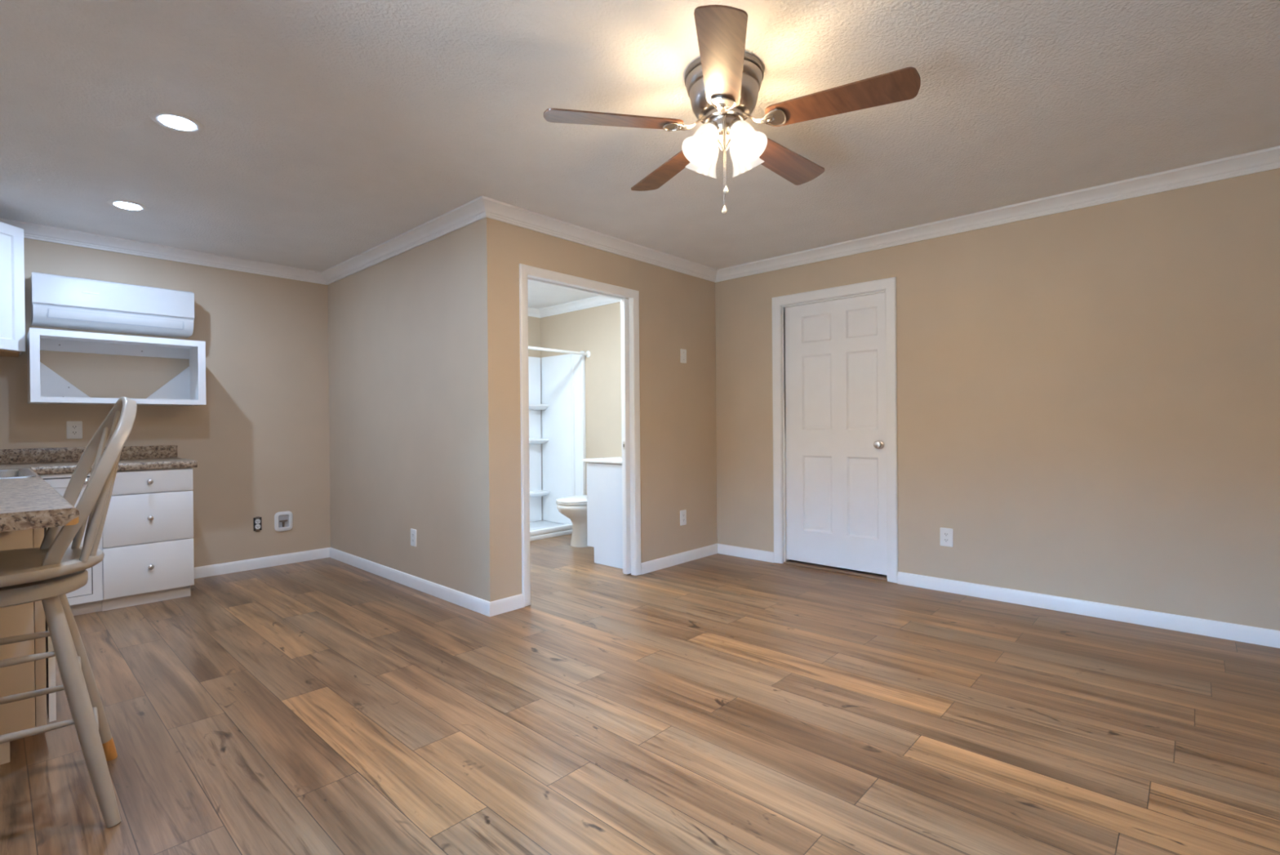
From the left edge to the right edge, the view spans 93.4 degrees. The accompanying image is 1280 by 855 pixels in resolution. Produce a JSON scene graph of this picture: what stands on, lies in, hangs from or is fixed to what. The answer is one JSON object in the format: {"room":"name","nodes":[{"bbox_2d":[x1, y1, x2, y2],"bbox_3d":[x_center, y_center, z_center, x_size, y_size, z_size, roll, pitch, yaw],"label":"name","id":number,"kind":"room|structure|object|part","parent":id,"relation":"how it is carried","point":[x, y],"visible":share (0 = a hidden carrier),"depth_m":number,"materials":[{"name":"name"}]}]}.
{"room":"living room","nodes":[
{"label":"living room","id":0,"kind":"room"},
{"bbox_2d":[0,237,542,567],"bbox_3d":[-2.807,-0.098,5.228,0.115,2.452,5.022,0,0,43],"label":"wall","id":1,"kind":"structure","parent":0,"point":[260,440],"depth_m":4.71,"materials":[{"name":"beige paint"}]},
{"bbox_2d":[0,222,25,356],"bbox_3d":[-3.961,-0.826,3.445,0.615,0.755,0.621,0,0,43],"label":"upper cabinet","id":2,"kind":"object","parent":1,"relation":"attached to","point":[12,315],"visible":1,"depth_m":3.60,"materials":[{"name":"white paint"}]},
{"bbox_3d":[-3.967,-0.457,3.447,0.592,0.017,0.588,0,0,43],"label":"panel","id":3,"kind":"part","parent":2,"relation":"part of","materials":[{"name":"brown wood"}]},
{"bbox_2d":[66,421,82,439],"bbox_3d":[-3.805,0.017,4.058,0.008,0.120,0.078,0,0,43],"label":"wall outlet","id":4,"kind":"object","parent":1,"relation":"attached to","point":[73,428],"visible":1,"depth_m":4.06,"materials":[{"name":"white plastic"}]},
{"bbox_2d":[71,431,77,435],"bbox_3d":[-3.803,0.036,4.056,0.002,0.027,0.033,0,0,43],"label":"receptacle","id":5,"kind":"object","parent":4,"relation":"attached to","point":[73,433],"depth_m":4.05,"materials":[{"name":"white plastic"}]},
{"bbox_2d":[71,425,77,428],"bbox_3d":[-3.803,-0.003,4.056,0.002,0.027,0.033,0,0,43],"label":"receptacle","id":6,"kind":"object","parent":4,"relation":"attached to","point":[72,426],"depth_m":4.05,"materials":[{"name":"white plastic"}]},
{"bbox_2d":[0,444,177,463],"bbox_3d":[-3.901,0.182,3.943,0.020,0.093,1.410,0,0,43],"label":"backsplash","id":7,"kind":"structure","parent":1,"relation":"attached to","point":[128,452],"depth_m":4.02,"materials":[{"name":"stone"}]},
{"bbox_2d":[31,271,194,337],"bbox_3d":[-3.588,-0.824,4.137,0.222,0.316,0.829,0,0,43],"label":"air conditioner","id":8,"kind":"object","parent":1,"relation":"attached to","point":[61,301],"visible":1,"depth_m":4.04,"materials":[{"name":"plastic"}]},
{"bbox_3d":[-3.516,-0.879,4.070,0.021,0.190,0.829,0,0,43],"label":"panel","id":9,"kind":"part","parent":8,"relation":"part of","materials":[{"name":"plastic"}]},
{"bbox_2d":[26,327,205,405],"bbox_3d":[-3.514,-0.379,4.077,0.412,0.446,0.873,0,0,43],"label":"wall shelf","id":10,"kind":"object","parent":1,"relation":"attached to","point":[45,386],"visible":0.96,"depth_m":4.06,"materials":[{"name":"white paint"}]},
{"bbox_3d":[-3.659,-0.545,4.209,0.018,0.076,0.837,0,0,43],"label":"hanging rail","id":11,"kind":"part","parent":10,"relation":"part of","materials":[{"name":"white paint"}]},
{"bbox_2d":[0,217,326,284],"bbox_3d":[-3.530,-1.270,4.308,0.080,0.085,2.481,0,0,43],"label":"trim","id":12,"kind":"structure","parent":1,"relation":"attached to","point":[31,231],"depth_m":4.36,"materials":[{"name":"white paint"}]},
{"bbox_2d":[253,515,262,531],"bbox_3d":[-3.071,0.776,4.845,0.012,0.120,0.058,0,0,43],"label":"outlet","id":13,"kind":"object","parent":1,"relation":"attached to","point":[257,523],"visible":1,"depth_m":4.84,"materials":[{"name":"black plastic"}]},
{"bbox_2d":[254,524,260,528],"bbox_3d":[-3.071,0.796,4.844,0.011,0.037,0.035,0,0,43],"label":"receptacle","id":14,"kind":"object","parent":13,"relation":"attached to","point":[256,526],"depth_m":4.84,"materials":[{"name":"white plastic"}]},
{"bbox_2d":[254,519,260,524],"bbox_3d":[-3.071,0.755,4.844,0.011,0.037,0.035,0,0,43],"label":"receptacle","id":15,"kind":"object","parent":13,"relation":"attached to","point":[256,521],"depth_m":4.84,"materials":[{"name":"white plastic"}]},
{"bbox_2d":[194,546,330,578],"bbox_3d":[-3.061,1.091,4.854,0.013,0.084,1.085,0,0,43],"label":"baseboard","id":16,"kind":"structure","parent":1,"relation":"attached to","point":[291,557],"depth_m":4.85,"materials":[{"name":"white paint"}]},
{"bbox_2d":[274,511,293,531],"bbox_3d":[-2.944,0.775,4.983,0.019,0.160,0.134,0,0,43],"label":"outlet box","id":17,"kind":"object","parent":1,"relation":"attached to","point":[283,521],"visible":1,"depth_m":4.98,"materials":[{"name":"white plastic"}]},
{"bbox_2d":[528,306,540,317],"bbox_3d":[-1.865,-1.292,6.110,0.080,0.085,2.196,0,0,43],"label":"trim","id":18,"kind":"structure","parent":1,"relation":"attached to","point":[532,312],"depth_m":6.83,"materials":[{"name":"white paint"}]},
{"bbox_2d":[327,222,489,616],"bbox_3d":[-1.764,-0.102,4.450,2.473,2.452,0.128,0,0,43],"label":"wall","id":19,"kind":"structure","parent":0,"point":[402,349],"depth_m":4.24,"materials":[{"name":"beige paint"}]},
{"bbox_2d":[321,195,486,284],"bbox_3d":[-1.812,-1.284,4.355,2.540,0.085,0.080,0,0,43],"label":"trim","id":20,"kind":"structure","parent":19,"relation":"attached to","point":[470,212],"depth_m":4.12,"materials":[{"name":"white paint"}]},
{"bbox_2d":[410,528,416,546],"bbox_3d":[-1.588,0.771,4.223,0.078,0.120,0.008,0,0,43],"label":"wall outlet","id":21,"kind":"object","parent":19,"relation":"attached to","point":[413,531],"visible":1,"depth_m":4.22,"materials":[{"name":"white plastic"}]},
{"bbox_2d":[475,217,717,601],"bbox_3d":[-0.159,-0.116,4.470,0.115,2.452,2.311,0,0,43],"label":"wall","id":22,"kind":"structure","parent":0,"point":[678,421],"depth_m":4.58,"materials":[{"name":"beige paint"}]},
{"bbox_2d":[489,593,524,616],"bbox_3d":[-0.808,1.077,3.667,0.013,0.084,0.254,0,0,43],"label":"baseboard","id":23,"kind":"structure","parent":22,"relation":"attached to","point":[515,602],"depth_m":3.66,"materials":[{"name":"white paint"}]},
{"bbox_2d":[519,263,641,606],"bbox_3d":[-0.148,0.041,4.481,0.149,2.130,1.879,0,0,43],"label":"door frame","id":24,"kind":"structure","parent":22,"relation":"in","point":[629,308],"depth_m":4.50,"materials":[{"name":"white paint"}]},
{"bbox_3d":[-0.467,0.045,4.233,0.017,2.130,1.082,0,0,43],"label":"casing","id":25,"kind":"part","parent":24,"relation":"part of","materials":[{"name":"white paint"}]},
{"bbox_3d":[0.184,0.063,4.842,0.036,2.060,0.898,0,0,43],"label":"pocket door","id":26,"kind":"part","parent":24,"relation":"part of","materials":[{"name":"white paint"}]},
{"bbox_2d":[482,195,717,282],"bbox_3d":[-0.124,-1.298,4.369,0.080,0.085,2.391,0,0,43],"label":"trim","id":27,"kind":"structure","parent":22,"relation":"attached to","point":[495,210],"depth_m":4.12,"materials":[{"name":"white paint"}]},
{"bbox_2d":[640,542,717,574],"bbox_3d":[0.345,1.062,4.915,0.013,0.084,0.996,0,0,43],"label":"baseboard","id":28,"kind":"structure","parent":22,"relation":"attached to","point":[653,565],"depth_m":4.87,"materials":[{"name":"white paint"}]},
{"bbox_2d":[680,509,686,525],"bbox_3d":[0.354,0.737,4.931,0.008,0.124,0.080,0,0,43],"label":"wall outlet","id":29,"kind":"object","parent":22,"relation":"attached to","point":[682,513],"visible":1,"depth_m":4.93,"materials":[{"name":"white plastic"}]},
{"bbox_2d":[680,348,686,363],"bbox_3d":[0.357,-0.585,4.940,0.008,0.114,0.076,0,0,43],"label":"blank plate","id":30,"kind":"object","parent":22,"relation":"attached to","point":[682,352],"visible":1,"depth_m":4.93,"materials":[{"name":"white plastic"}]},
{"bbox_2d":[0,533,1279,854],"bbox_3d":[0.177,1.144,3.099,7.752,0.060,6.292,0,0,43],"label":"floor","id":31,"kind":"structure","parent":0,"point":[717,704],"depth_m":2.27,"materials":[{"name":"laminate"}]},
{"bbox_2d":[0,527,56,764],"bbox_3d":[-2.980,0.710,2.575,1.987,0.866,0.644,0,0,43],"label":"base cabinet","id":32,"kind":"object","parent":31,"relation":"on","point":[29,617],"visible":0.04,"depth_m":2.06,"materials":[{"name":"tan paint"}]},
{"bbox_3d":[-2.285,0.657,1.877,0.017,0.766,0.562,0,0,43],"label":"panel","id":33,"kind":"part","parent":32,"relation":"part of","materials":[{"name":"beige wood"}]},
{"bbox_3d":[-2.807,0.657,2.762,1.987,0.766,0.026,0,0,43],"label":"frame","id":34,"kind":"part","parent":32,"relation":"part of","materials":[{"name":"beige wood"}]},
{"bbox_3d":[-2.241,0.656,2.278,0.488,0.747,0.018,0,0,43],"label":"door","id":35,"kind":"part","parent":32,"relation":"part of","materials":[{"name":"white paint"}]},
{"bbox_2d":[0,444,197,531],"bbox_3d":[-2.699,0.201,2.833,3.291,0.140,1.414,0,0,43],"label":"countertop","id":36,"kind":"structure","parent":32,"relation":"on","point":[25,503],"depth_m":3.37,"materials":[{"name":"stone"}]},
{"bbox_2d":[0,467,35,479],"bbox_3d":[-3.213,0.312,2.821,0.850,0.182,0.522,0,0,43],"label":"sink","id":37,"kind":"object","parent":36,"relation":"in","point":[17,473],"visible":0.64,"depth_m":3.20,"materials":[{"name":"silver metal"}]},
{"bbox_2d":[0,471,22,477],"bbox_3d":[-3.213,0.318,2.821,0.764,0.171,0.444,0,0,43],"label":"basin","id":38,"kind":"object","parent":37,"relation":"in","point":[2,473],"depth_m":3.21,"materials":[{"name":"silver metal"}]},
{"bbox_2d":[0,396,137,827],"bbox_3d":[-1.825,0.523,1.754,0.566,1.238,0.499,-1,0,-42],"label":"bar stool","id":39,"kind":"object","parent":31,"relation":"on","point":[55,569],"visible":0.96,"depth_m":1.74,"materials":[{"name":"beige paint"}]},
{"bbox_3d":[-1.838,0.461,1.741,0.360,0.048,0.360,0,0,43],"label":"plate","id":40,"kind":"part","parent":39,"relation":"part of","materials":[{"name":"beige paint"}]},
{"bbox_3d":[-1.860,0.404,1.731,0.484,0.034,0.484,0,0,43],"label":"seat","id":41,"kind":"part","parent":39,"relation":"part of","materials":[{"name":"beige paint"}]},
{"bbox_3d":[-1.607,0.805,1.733,0.230,0.670,0.045,0,0,6],"label":"leg","id":42,"kind":"part","parent":39,"relation":"part of","materials":[{"name":"beige paint"}]},
{"bbox_3d":[-1.821,0.806,1.971,0.044,0.670,0.230,0,0,0],"label":"leg","id":43,"kind":"part","parent":39,"relation":"part of","materials":[{"name":"beige paint"}]},
{"bbox_2d":[38,471,102,615],"bbox_3d":[-3.620,0.709,3.796,0.628,0.866,0.297,0,0,43],"label":"base cabinet","id":44,"kind":"object","parent":31,"relation":"on","point":[88,598],"visible":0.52,"depth_m":3.66,"materials":[{"name":"white paint"}]},
{"bbox_3d":[-3.432,0.660,3.594,0.018,0.710,0.238,0,0,43],"label":"door","id":45,"kind":"part","parent":44,"relation":"part of","materials":[{"name":"white paint"}]},
{"bbox_2d":[102,467,194,610],"bbox_3d":[-3.361,0.706,4.073,0.633,0.866,0.460,0,0,43],"label":"base cabinet","id":46,"kind":"object","parent":31,"relation":"on","point":[148,531],"visible":0.94,"depth_m":3.88,"materials":[{"name":"white paint"}]},
{"bbox_3d":[-3.159,0.582,3.885,0.020,0.314,0.457,0,0,43],"label":"drawer","id":47,"kind":"part","parent":46,"relation":"part of","materials":[{"name":"white paint"}]},
{"bbox_3d":[-3.156,0.901,3.886,0.020,0.313,0.457,0,0,43],"label":"drawer","id":48,"kind":"part","parent":46,"relation":"part of","materials":[{"name":"white paint"}]},
{"bbox_3d":[-3.142,0.348,3.867,0.031,0.033,0.033,0,0,43],"label":"knob","id":49,"kind":"part","parent":46,"relation":"part of","materials":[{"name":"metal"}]},
{"bbox_3d":[-3.138,0.895,3.870,0.031,0.033,0.033,0,0,43],"label":"knob","id":50,"kind":"part","parent":46,"relation":"part of","materials":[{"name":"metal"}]},
{"bbox_3d":[-3.140,0.581,3.869,0.031,0.033,0.033,0,0,43],"label":"knob","id":51,"kind":"part","parent":46,"relation":"part of","materials":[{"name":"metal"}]},
{"bbox_3d":[-3.160,0.348,3.884,0.020,0.141,0.457,0,0,43],"label":"drawer","id":52,"kind":"part","parent":46,"relation":"part of","materials":[{"name":"white paint"}]},
{"bbox_2d":[528,351,586,541],"bbox_3d":[-1.339,0.154,6.162,0.771,1.915,1.431,0,0,43],"label":"shower stall","id":53,"kind":"object","parent":31,"relation":"on","point":[562,394],"visible":0.44,"depth_m":6.70,"materials":[{"name":"white plastic"}]},
{"bbox_3d":[-1.607,0.138,6.407,0.045,1.860,1.368,0,0,43],"label":"panel","id":54,"kind":"part","parent":53,"relation":"part of","materials":[{"name":"white plastic"}]},
{"bbox_2d":[528,404,548,409],"bbox_3d":[-1.179,-0.230,6.738,0.135,0.062,0.300,0,0,43],"label":"corner shelf","id":55,"kind":"object","parent":53,"relation":"attached to","point":[531,406],"depth_m":6.74,"materials":[{"name":"white plastic"}]},
{"bbox_2d":[528,438,549,444],"bbox_3d":[-1.175,0.153,6.740,0.135,0.062,0.300,0,0,43],"label":"corner shelf","id":56,"kind":"object","parent":53,"relation":"attached to","point":[531,441],"depth_m":6.74,"materials":[{"name":"white plastic"}]},
{"bbox_2d":[529,489,549,496],"bbox_3d":[-1.171,0.747,6.742,0.135,0.062,0.300,0,0,43],"label":"corner shelf","id":57,"kind":"object","parent":53,"relation":"attached to","point":[532,492],"depth_m":6.76,"materials":[{"name":"white plastic"}]},
{"bbox_2d":[555,462,591,546],"bbox_3d":[-0.461,0.714,5.790,0.450,0.785,0.777,0,0,43],"label":"toilet","id":58,"kind":"object","parent":31,"relation":"on","point":[575,507],"visible":0.35,"depth_m":5.57,"materials":[{"name":"white ceramic"}]},
{"bbox_3d":[-0.533,0.695,5.713,0.380,0.018,0.564,0,0,43],"label":"seat","id":59,"kind":"part","parent":58,"relation":"part of","materials":[{"name":"white ceramic"}]},
{"bbox_3d":[-0.533,0.672,5.712,0.382,0.024,0.565,0,0,43],"label":"lid","id":60,"kind":"part","parent":58,"relation":"part of","materials":[{"name":"white ceramic"}]},
{"bbox_3d":[-0.502,0.906,5.745,0.370,0.402,0.639,0,0,43],"label":"bowl","id":61,"kind":"part","parent":58,"relation":"part of","materials":[{"name":"white ceramic"}]},
{"bbox_2d":[583,456,622,568],"bbox_3d":[0.019,0.680,5.146,0.544,0.850,0.852,0,0,43],"label":"vanity","id":62,"kind":"object","parent":31,"relation":"on","point":[604,474],"visible":0.41,"depth_m":4.86,"materials":[{"name":"white paint"}]},
{"bbox_2d":[0,0,1279,308],"bbox_3d":[0.156,-1.378,3.087,7.752,0.080,6.292,0,0,43],"label":"ceiling","id":63,"kind":"structure","parent":0,"point":[334,131],"depth_m":2.55,"materials":[{"name":"paint"}]},
{"bbox_2d":[106,199,148,211],"bbox_3d":[-3.031,-1.307,3.570,0.188,0.013,0.188,0,0,43],"label":"recessed light","id":64,"kind":"object","parent":63,"relation":"in","point":[122,204],"visible":1,"depth_m":3.55,"materials":[{"name":"white plastic"}]},
{"bbox_2d":[149,111,204,133],"bbox_3d":[-1.997,-1.311,2.604,0.188,0.013,0.188,0,0,43],"label":"recessed light","id":65,"kind":"object","parent":63,"relation":"in","point":[171,120],"visible":1,"depth_m":2.59,"materials":[{"name":"white plastic"}]},
{"bbox_2d":[543,4,920,213],"bbox_3d":[0.354,-1.059,2.310,1.294,0.554,1.255,0,0,43],"label":"ceiling fan","id":66,"kind":"object","parent":63,"relation":"hanging from","point":[723,84],"visible":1,"depth_m":2.17,"materials":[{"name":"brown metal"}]},
{"bbox_3d":[-0.096,-1.127,2.212,0.509,0.034,0.146,-1,0,-9],"label":"blade","id":67,"kind":"part","parent":66,"relation":"part of","materials":[{"name":"brown wood"}]},
{"bbox_3d":[0.126,-1.131,2.652,0.146,0.034,0.509,-1,0,-27],"label":"blade","id":68,"kind":"part","parent":66,"relation":"part of","materials":[{"name":"brown wood"}]},
{"bbox_3d":[0.224,-1.046,2.212,0.134,0.151,0.143,0,0,43],"label":"lamp shade","id":69,"kind":"part","parent":66,"relation":"part of","materials":[{"name":"white glass"}]},
{"bbox_3d":[0.251,-1.047,2.374,0.143,0.151,0.134,0,0,43],"label":"lamp shade","id":70,"kind":"part","parent":66,"relation":"part of","materials":[{"name":"white glass"}]},
{"bbox_3d":[0.241,-1.063,2.223,0.048,0.083,0.066,0,0,43],"label":"bulb","id":71,"kind":"part","parent":66,"relation":"part of","materials":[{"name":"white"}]},
{"bbox_3d":[0.254,-1.128,1.865,0.146,0.034,0.509,0,0,9],"label":"blade","id":72,"kind":"part","parent":66,"relation":"part of","materials":[{"name":"brown wood"}]},
{"bbox_3d":[0.308,-0.978,2.212,0.004,0.338,0.015,0,0,8],"label":"pull chain","id":73,"kind":"part","parent":66,"relation":"part of","materials":[{"name":"silver metal"}]},
{"bbox_3d":[0.314,-1.015,2.212,0.004,0.264,0.015,0,0,8],"label":"pull chain","id":74,"kind":"part","parent":66,"relation":"part of","materials":[{"name":"silver metal"}]},
{"bbox_3d":[0.375,-1.064,2.202,0.066,0.083,0.048,0,0,43],"label":"bulb","id":75,"kind":"part","parent":66,"relation":"part of","materials":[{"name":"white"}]},
{"bbox_3d":[0.413,-1.048,2.347,0.134,0.151,0.143,0,0,43],"label":"lamp shade","id":76,"kind":"part","parent":66,"relation":"part of","materials":[{"name":"white glass"}]},
{"bbox_3d":[0.386,-1.047,2.185,0.143,0.151,0.134,0,0,43],"label":"lamp shade","id":77,"kind":"part","parent":66,"relation":"part of","materials":[{"name":"white glass"}]},
{"bbox_3d":[0.618,-1.135,2.572,0.146,0.034,0.510,0,0,43],"label":"blade","id":78,"kind":"part","parent":66,"relation":"part of","materials":[{"name":"brown wood"}]},
{"bbox_3d":[0.692,-1.133,2.090,0.509,0.034,0.146,0,0,27],"label":"blade","id":79,"kind":"part","parent":66,"relation":"part of","materials":[{"name":"brown wood"}]},
{"bbox_2d":[540,168,1279,630],"bbox_3d":[1.569,-0.131,4.525,7.267,2.452,0.115,0,0,43],"label":"wall","id":80,"kind":"structure","parent":0,"point":[1088,398],"depth_m":3.55,"materials":[{"name":"beige paint"}]},
{"bbox_2d":[528,346,590,357],"bbox_3d":[-1.204,-0.767,5.685,0.072,0.072,1.932,0,0,43],"label":"shower rod","id":81,"kind":"object","parent":80,"relation":"attached to","point":[587,353],"visible":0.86,"depth_m":6.10,"materials":[{"name":"white plastic"}]},
{"bbox_2d":[538,295,620,317],"bbox_3d":[-0.315,-1.305,6.118,2.345,0.085,0.080,0,0,43],"label":"trim","id":82,"kind":"structure","parent":80,"relation":"attached to","point":[597,300],"depth_m":6.45,"materials":[{"name":"white paint"}]},
{"bbox_2d":[717,542,773,562],"bbox_3d":[0.880,1.056,5.089,0.564,0.084,0.013,0,0,43],"label":"baseboard","id":83,"kind":"structure","parent":80,"relation":"attached to","point":[753,553],"depth_m":5.07,"materials":[{"name":"white paint"}]},
{"bbox_2d":[771,276,897,582],"bbox_3d":[1.477,0.021,4.599,0.980,2.148,0.135,0,0,43],"label":"door","id":84,"kind":"structure","parent":80,"relation":"in","point":[835,490],"depth_m":4.57,"materials":[{"name":"white paint"},{"name":"satin nickel"}]},
{"bbox_3d":[1.713,0.123,4.332,0.062,0.062,0.063,0,0,43],"label":"knob","id":85,"kind":"part","parent":84,"relation":"part of","materials":[{"name":"metal"}]},
{"bbox_2d":[939,527,953,546],"bbox_3d":[2.041,0.731,4.017,0.080,0.122,0.008,0,0,43],"label":"wall outlet","id":86,"kind":"object","parent":80,"relation":"attached to","point":[946,536],"visible":1,"depth_m":4.01,"materials":[{"name":"white plastic"}]},
{"bbox_2d":[715,146,1279,282],"bbox_3d":[2.354,-1.316,3.652,4.692,0.085,0.080,0,0,43],"label":"trim","id":87,"kind":"structure","parent":80,"relation":"attached to","point":[1267,159],"depth_m":3.62,"materials":[{"name":"white paint"}]},
{"bbox_2d":[897,571,1279,648],"bbox_3d":[2.964,1.048,3.164,3.146,0.084,0.013,0,0,43],"label":"baseboard","id":88,"kind":"structure","parent":80,"relation":"attached to","point":[1236,632],"depth_m":3.44,"materials":[{"name":"white paint"}]}
]}

